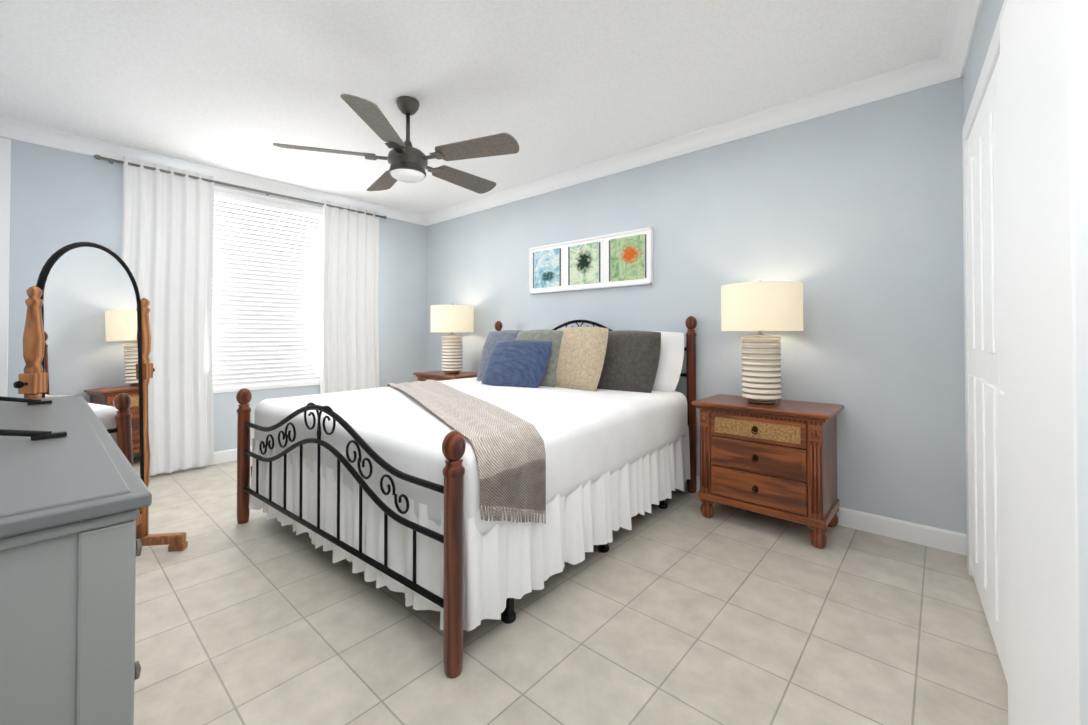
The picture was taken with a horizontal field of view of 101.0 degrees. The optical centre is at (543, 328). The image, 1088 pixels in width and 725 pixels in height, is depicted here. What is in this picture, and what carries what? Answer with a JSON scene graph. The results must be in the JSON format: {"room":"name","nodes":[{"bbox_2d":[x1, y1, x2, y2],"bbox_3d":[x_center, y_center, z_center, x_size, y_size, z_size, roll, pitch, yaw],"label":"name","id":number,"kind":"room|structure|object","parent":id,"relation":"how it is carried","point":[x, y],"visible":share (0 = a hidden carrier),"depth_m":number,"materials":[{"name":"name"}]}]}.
{"room":"bedroom","nodes":[
{"label":"bedroom","id":0,"kind":"room"},
{"bbox_2d":[0,137,426,451],"bbox_3d":[-2.691,-0.102,4.238,0.140,2.580,3.610,-1,-1,42],"label":"wall","id":1,"kind":"structure","parent":0,"point":[53,200],"depth_m":3.36,"materials":[{"name":"paint"}]},
{"bbox_2d":[150,446,251,475],"bbox_3d":[-2.652,1.134,4.182,0.014,0.105,3.540,-1,-1,42],"label":"baseboard","id":2,"kind":"structure","parent":1,"relation":"attached to","point":[230,455],"depth_m":3.97,"materials":[{"name":"white"}]},
{"bbox_2d":[0,117,423,224],"bbox_3d":[-2.614,-1.343,4.190,0.100,0.100,3.390,-1,-1,42],"label":"crown molding","id":3,"kind":"structure","parent":1,"relation":"attached to","point":[11,129],"depth_m":3.70,"materials":[{"name":"white"}]},
{"bbox_2d":[94,155,386,475],"bbox_3d":[-2.570,-0.074,4.190,0.144,2.472,2.340,-1,-1,42],"label":"curtains","id":4,"kind":"object","parent":1,"relation":"hanging from","point":[167,245],"visible":0.81,"depth_m":3.75,"materials":[{"name":"white fabric"}]},
{"bbox_2d":[212,185,322,392],"bbox_3d":[-2.628,-0.344,4.325,0.142,1.825,1.420,-1,-1,42],"label":"window","id":5,"kind":"structure","parent":1,"relation":"in","point":[266,293],"depth_m":4.29,"materials":[{"name":"white plastic"}]},
{"bbox_2d":[0,0,946,214],"bbox_3d":[-0.728,-1.463,2.512,5.390,0.100,3.850,-1,-1,42],"label":"ceiling","id":6,"kind":"structure","parent":0,"point":[553,87],"depth_m":2.46,"materials":[{"name":"white paint"}]},
{"bbox_2d":[273,94,518,193],"bbox_3d":[-0.823,-1.166,2.819,1.410,0.485,1.378,-1,-1,42],"label":"fan","id":7,"kind":"object","parent":6,"relation":"hanging from","point":[407,161],"visible":1,"depth_m":2.67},
{"bbox_2d":[134,458,1007,724],"bbox_3d":[-0.728,1.217,2.480,5.390,0.100,3.850,-1,-1,42],"label":"floor","id":8,"kind":"structure","parent":0,"point":[680,609],"depth_m":1.70,"materials":[{"name":"tile"}]},
{"bbox_2d":[0,396,151,724],"bbox_3d":[-1.369,0.700,1.042,1.632,0.900,0.528,-1,-1,42],"label":"dresser","id":9,"kind":"object","parent":8,"relation":"on","point":[76,498],"visible":1,"depth_m":0.65,"materials":[{"name":"grey wood"}]},
{"bbox_2d":[0,396,66,439],"bbox_3d":[-1.485,-0.078,1.183,1.080,0.655,0.280,-1,-1,41],"label":"tv","id":10,"kind":"object","parent":9,"relation":"on","point":[36,435],"visible":1,"depth_m":1.01,"materials":[{"name":"black plastic"}]},
{"bbox_2d":[13,242,187,551],"bbox_3d":[-2.055,0.383,2.057,0.410,1.558,0.729,0,-1,-9],"label":"mirror","id":11,"kind":"object","parent":8,"relation":"on","point":[87,334],"visible":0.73,"depth_m":2.07,"materials":[{"name":"brown wood"}]},
{"bbox_2d":[413,371,477,380],"bbox_3d":[-0.995,0.834,4.798,0.736,0.720,0.467,-1,-1,42],"label":"nightstand","id":12,"kind":"object","parent":8,"relation":"on","point":[433,375],"visible":0.08,"depth_m":4.65,"materials":[{"name":"brown wood"}]},
{"bbox_2d":[431,303,473,373],"bbox_3d":[-0.978,0.099,4.781,0.450,0.746,0.450,-1,-1,42],"label":"lamp","id":13,"kind":"object","parent":12,"relation":"on","point":[452,318],"visible":1,"depth_m":4.67,"materials":[{"name":"beige fabric"}]},
{"bbox_2d":[236,316,696,677],"bbox_3d":[-0.377,0.538,2.978,2.041,1.270,2.280,-1,-1,38],"label":"bed","id":14,"kind":"object","parent":8,"relation":"on","point":[521,464],"visible":1,"depth_m":2.12,"materials":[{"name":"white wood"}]},
{"bbox_2d":[692,394,843,548],"bbox_3d":[1.348,0.810,2.720,0.736,0.720,0.467,-1,-1,42],"label":"nightstand","id":15,"kind":"object","parent":8,"relation":"on","point":[778,459],"visible":1,"depth_m":2.54,"materials":[{"name":"brown wood"}]},
{"bbox_2d":[721,280,802,403],"bbox_3d":[1.325,0.075,2.738,0.450,0.746,0.450,-1,-1,42],"label":"lamp","id":16,"kind":"object","parent":15,"relation":"on","point":[760,306],"visible":1,"depth_m":2.63,"materials":[{"name":"ceramic"},{"name":"linen fabric"}]},
{"bbox_2d":[426,77,966,533],"bbox_3d":[0.510,-0.107,3.891,5.390,2.580,0.120,-1,-1,42],"label":"wall","id":17,"kind":"structure","parent":0,"point":[851,219],"depth_m":2.76,"materials":[{"name":"paint"}]},
{"bbox_2d":[529,227,652,293],"bbox_3d":[0.355,-0.566,3.925,1.300,0.444,0.038,-1,-1,42],"label":"art","id":18,"kind":"object","parent":17,"relation":"attached to","point":[621,259],"visible":1,"depth_m":3.84,"materials":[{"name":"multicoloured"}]},
{"bbox_2d":[420,58,963,225],"bbox_3d":[0.482,-1.348,3.784,5.270,0.100,0.100,-1,-1,42],"label":"crown molding","id":19,"kind":"structure","parent":17,"relation":"attached to","point":[918,75],"depth_m":3.09,"materials":[{"name":"white"}]},
{"bbox_2d":[684,476,966,555],"bbox_3d":[0.510,1.130,3.786,5.270,0.105,0.014,-1,-1,42],"label":"baseboard","id":20,"kind":"structure","parent":17,"relation":"attached to","point":[941,539],"depth_m":2.47,"materials":[{"name":"white"}]},
{"bbox_2d":[962,0,1087,724],"bbox_3d":[1.099,-0.142,0.878,0.165,2.580,3.817,-1,-1,38],"label":"door","id":21,"kind":"structure","parent":0,"point":[1025,157],"depth_m":1.03,"materials":[{"name":"paint"}]},
{"bbox_2d":[932,0,982,79],"bbox_3d":[1.036,-1.381,0.951,0.321,0.100,3.390,-1,-1,42],"label":"crown molding","id":22,"kind":"structure","parent":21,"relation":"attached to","point":[949,62],"depth_m":2.12,"materials":[{"name":"white"}]}
]}

